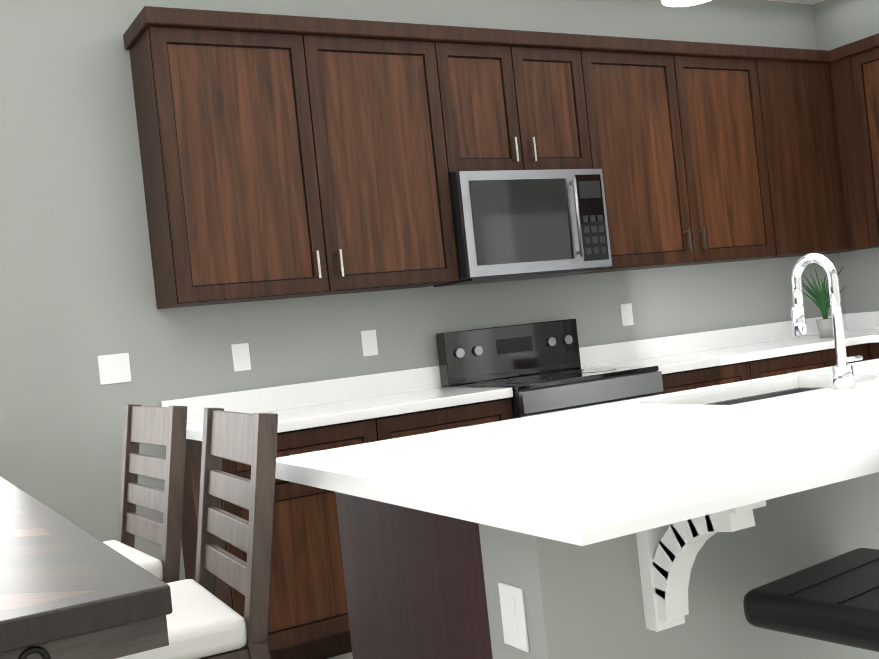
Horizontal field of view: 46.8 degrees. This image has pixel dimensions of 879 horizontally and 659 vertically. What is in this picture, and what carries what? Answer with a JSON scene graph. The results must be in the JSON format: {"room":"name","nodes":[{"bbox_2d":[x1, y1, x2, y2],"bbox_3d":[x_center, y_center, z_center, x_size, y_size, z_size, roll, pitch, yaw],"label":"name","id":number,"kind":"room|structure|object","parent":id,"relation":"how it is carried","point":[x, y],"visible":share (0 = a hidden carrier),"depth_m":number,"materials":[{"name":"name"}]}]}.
{"room":"dining room and kitchen","nodes":[
{"label":"dining room and kitchen","id":0,"kind":"room"},
{"bbox_2d":[328,652,352,658],"bbox_3d":[2.178,1.019,3.126,14.100,0.100,5.370,-6,0,-30],"label":"floor","id":1,"kind":"structure","parent":0,"point":[349,655],"depth_m":3.83,"materials":[{"name":"tile"}]},
{"bbox_2d":[0,476,172,658],"bbox_3d":[-1.334,0.887,1.775,1.340,0.910,1.860,-6,0,-30],"label":"dining table","id":2,"kind":"object","parent":1,"relation":"on","point":[69,589],"visible":1,"depth_m":1.30,"materials":[{"name":"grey wood"}]},
{"bbox_2d":[103,404,186,582],"bbox_3d":[-0.989,0.771,2.866,0.525,1.064,0.478,-6,0,-33],"label":"dining chair","id":3,"kind":"object","parent":1,"relation":"on","point":[163,426],"visible":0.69,"depth_m":2.89,"materials":[{"name":"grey wood"}]},
{"bbox_2d":[116,408,277,658],"bbox_3d":[-0.622,0.735,2.221,0.525,1.064,0.478,-6,0,-27],"label":"dining chair","id":4,"kind":"object","parent":1,"relation":"on","point":[204,621],"visible":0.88,"depth_m":2.12,"materials":[{"name":"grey wood"}]},
{"bbox_2d":[181,415,395,658],"bbox_3d":[-0.595,0.816,4.006,0.683,0.880,0.617,-6,0,-30],"label":"base cabinet","id":5,"kind":"object","parent":1,"relation":"on","point":[308,611],"depth_m":3.74,"materials":[{"name":"brown wood"}]},
{"bbox_2d":[186,387,512,442],"bbox_3d":[-0.405,0.333,4.134,1.278,0.040,0.632,-6,0,-30],"label":"countertop","id":6,"kind":"structure","parent":5,"relation":"on","point":[432,398],"depth_m":4.00,"materials":[{"name":"white stone"}]},
{"bbox_2d":[396,399,512,437],"bbox_3d":[-0.105,0.764,4.288,0.685,0.880,0.617,-6,0,-30],"label":"base cabinet","id":7,"kind":"object","parent":1,"relation":"on","point":[447,418],"depth_m":4.05,"materials":[{"name":"brown wood"}]},
{"bbox_2d":[436,319,662,418],"bbox_3d":[0.547,0.548,4.586,0.762,1.170,0.710,-6,0,-30],"label":"range","id":8,"kind":"object","parent":1,"relation":"on","point":[537,368],"visible":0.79,"depth_m":4.67,"materials":[{"name":"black metal"}]},
{"bbox_2d":[335,385,878,658],"bbox_3d":[0.981,0.655,2.581,2.172,0.880,1.130,-6,0,-30],"label":"kitchen island","id":9,"kind":"object","parent":1,"relation":"on","point":[678,525],"depth_m":2.01,"materials":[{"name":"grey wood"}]},
{"bbox_2d":[275,359,878,548],"bbox_3d":[0.934,0.198,2.557,2.440,0.040,1.270,-6,0,-30],"label":"island countertop","id":10,"kind":"structure","parent":9,"relation":"on","point":[583,477],"depth_m":1.93,"materials":[{"name":"white stone"}]},
{"bbox_2d":[660,351,836,393],"bbox_3d":[1.379,0.604,5.142,1.202,0.880,0.617,-6,0,-30],"label":"base cabinet","id":11,"kind":"object","parent":1,"relation":"on","point":[735,372],"depth_m":4.86,"materials":[{"name":"brown wood"}]},
{"bbox_2d":[581,327,878,374],"bbox_3d":[1.721,0.105,5.356,2.100,0.040,0.632,-6,0,-30],"label":"countertop","id":12,"kind":"structure","parent":11,"relation":"on","point":[743,352],"depth_m":5.06,"materials":[{"name":"white stone"}]},
{"bbox_2d":[802,266,845,337],"bbox_3d":[2.063,-0.142,5.501,0.233,0.375,0.314,-6,0,-30],"label":"potted plant","id":13,"kind":"object","parent":12,"relation":"on","point":[821,301],"visible":0.9,"depth_m":5.50,"materials":[{"name":"green plant"}]},
{"bbox_2d":[743,548,878,651],"bbox_3d":[0.855,0.653,1.853,0.420,0.915,0.479,-6,0,-37],"label":"stool","id":14,"kind":"object","parent":1,"relation":"on","point":[835,600],"visible":1,"depth_m":1.82,"materials":[{"name":"black leather"}]},
{"bbox_2d":[868,343,878,359],"bbox_3d":[2.637,0.471,5.325,0.617,0.880,0.356,-6,0,-30],"label":"base cabinet","id":15,"kind":"object","parent":1,"relation":"on","point":[875,346],"depth_m":5.31,"materials":[{"name":"brown wood"}]},
{"bbox_2d":[868,335,878,342],"bbox_3d":[2.681,0.004,5.147,0.632,0.040,0.689,-6,0,-30],"label":"countertop","id":16,"kind":"structure","parent":15,"relation":"on","point":[871,338],"depth_m":5.27,"materials":[{"name":"white stone"}]},
{"bbox_2d":[0,0,844,579],"bbox_3d":[0.769,-0.348,5.322,14.000,2.900,0.200,-6,0,-30],"label":"wall","id":17,"kind":"structure","parent":0,"point":[76,286],"depth_m":4.08,"materials":[{"name":"grey paint"}]},
{"bbox_2d":[97,353,131,384],"bbox_3d":[-1.282,0.155,4.007,0.120,0.115,0.008,-6,0,-30],"label":"light switch","id":18,"kind":"object","parent":17,"relation":"attached to","point":[114,368],"visible":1,"depth_m":4.00,"materials":[{"name":"white plastic"}]},
{"bbox_2d":[123,6,346,308],"bbox_3d":[-0.828,-0.675,4.126,0.678,1.115,0.327,-6,0,-30],"label":"upper cabinet","id":19,"kind":"object","parent":17,"relation":"attached to","point":[285,156],"depth_m":3.98,"materials":[{"name":"brown wood"}]},
{"bbox_2d":[231,343,250,371],"bbox_3d":[-0.832,0.117,4.265,0.075,0.115,0.008,-6,0,-30],"label":"outlet","id":20,"kind":"object","parent":17,"relation":"attached to","point":[241,356],"visible":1,"depth_m":4.26,"materials":[{"name":"white plastic"}]},
{"bbox_2d":[361,330,377,356],"bbox_3d":[-0.315,0.061,4.563,0.075,0.115,0.008,-6,0,-30],"label":"outlet","id":21,"kind":"object","parent":17,"relation":"attached to","point":[369,342],"visible":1,"depth_m":4.56,"materials":[{"name":"white plastic"}]},
{"bbox_2d":[319,17,462,294],"bbox_3d":[-0.318,-0.730,4.419,0.736,1.115,0.327,-6,0,-30],"label":"upper cabinet","id":22,"kind":"object","parent":17,"relation":"attached to","point":[392,106],"depth_m":4.31,"materials":[{"name":"brown wood"}]},
{"bbox_2d":[160,315,847,422],"bbox_3d":[0.677,0.145,5.113,4.152,0.100,0.019,-6,0,-30],"label":"backsplash","id":23,"kind":"structure","parent":17,"relation":"attached to","point":[387,383],"depth_m":4.62,"materials":[{"name":"white stone"}]},
{"bbox_2d":[451,26,598,170],"bbox_3d":[0.270,-1.032,4.771,0.800,0.640,0.327,-6,0,-30],"label":"upper cabinet","id":24,"kind":"object","parent":17,"relation":"attached to","point":[523,97],"depth_m":4.64,"materials":[{"name":"brown wood"}]},
{"bbox_2d":[433,169,611,286],"bbox_3d":[0.359,-0.476,4.721,0.790,0.475,0.446,-6,0,-30],"label":"microwave","id":25,"kind":"object","parent":24,"relation":"attached to","point":[512,225],"visible":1,"depth_m":4.54,"materials":[{"name":"silver metal"}]},
{"bbox_2d":[620,303,633,325],"bbox_3d":[0.980,-0.078,5.307,0.075,0.115,0.008,-6,0,-30],"label":"outlet","id":26,"kind":"object","parent":17,"relation":"attached to","point":[626,315],"visible":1,"depth_m":5.30,"materials":[{"name":"white plastic"}]},
{"bbox_2d":[574,35,782,274],"bbox_3d":[1.126,-0.885,5.249,1.241,1.115,0.327,-6,0,-30],"label":"upper cabinet","id":27,"kind":"object","parent":17,"relation":"attached to","point":[683,147],"depth_m":5.11,"materials":[{"name":"brown wood"}]},
{"bbox_2d":[759,46,850,258],"bbox_3d":[1.884,-0.966,5.685,0.635,1.115,0.327,-6,0,-30],"label":"upper cabinet","id":28,"kind":"object","parent":17,"relation":"attached to","point":[797,94],"depth_m":5.56,"materials":[{"name":"brown wood"}]},
{"bbox_2d":[767,0,823,4],"bbox_3d":[1.863,-1.964,3.116,14.100,0.100,5.370,-6,0,-30],"label":"ceiling","id":29,"kind":"structure","parent":0,"point":[810,2],"depth_m":6.05,"materials":[{"name":"white paint"}]},
{"bbox_2d":[661,0,710,6],"bbox_3d":[0.420,-1.191,1.923,0.132,1.127,0.132,-6,0,-30],"label":"pendant light","id":30,"kind":"object","parent":29,"relation":"hanging from","point":[676,3],"visible":1,"depth_m":1.97,"materials":[{"name":"white glass"}]},
{"bbox_2d":[813,0,878,313],"bbox_3d":[3.269,-0.610,4.804,0.150,2.900,3.195,-6,0,-30],"label":"wall","id":31,"kind":"structure","parent":0,"point":[838,23],"depth_m":6.01,"materials":[{"name":"grey paint"}]},
{"bbox_2d":[827,40,878,249],"bbox_3d":[2.432,-1.024,5.696,0.327,1.115,0.196,-6,0,-30],"label":"upper cabinet","id":32,"kind":"object","parent":31,"relation":"attached to","point":[846,68],"depth_m":5.61,"materials":[{"name":"brown wood"}]},
{"bbox_2d":[848,311,878,330],"bbox_3d":[3.193,-0.119,4.850,0.019,0.100,2.948,-6,0,-30],"label":"backsplash","id":33,"kind":"structure","parent":31,"relation":"attached to","point":[862,319],"depth_m":6.02,"materials":[{"name":"white stone"}]},
{"bbox_2d":[859,33,878,213],"bbox_3d":[2.663,-1.047,5.291,0.327,1.115,0.855,-6,0,-30],"label":"upper cabinet","id":34,"kind":"object","parent":31,"relation":"attached to","point":[868,46],"depth_m":5.50,"materials":[{"name":"brown wood"}]}
]}

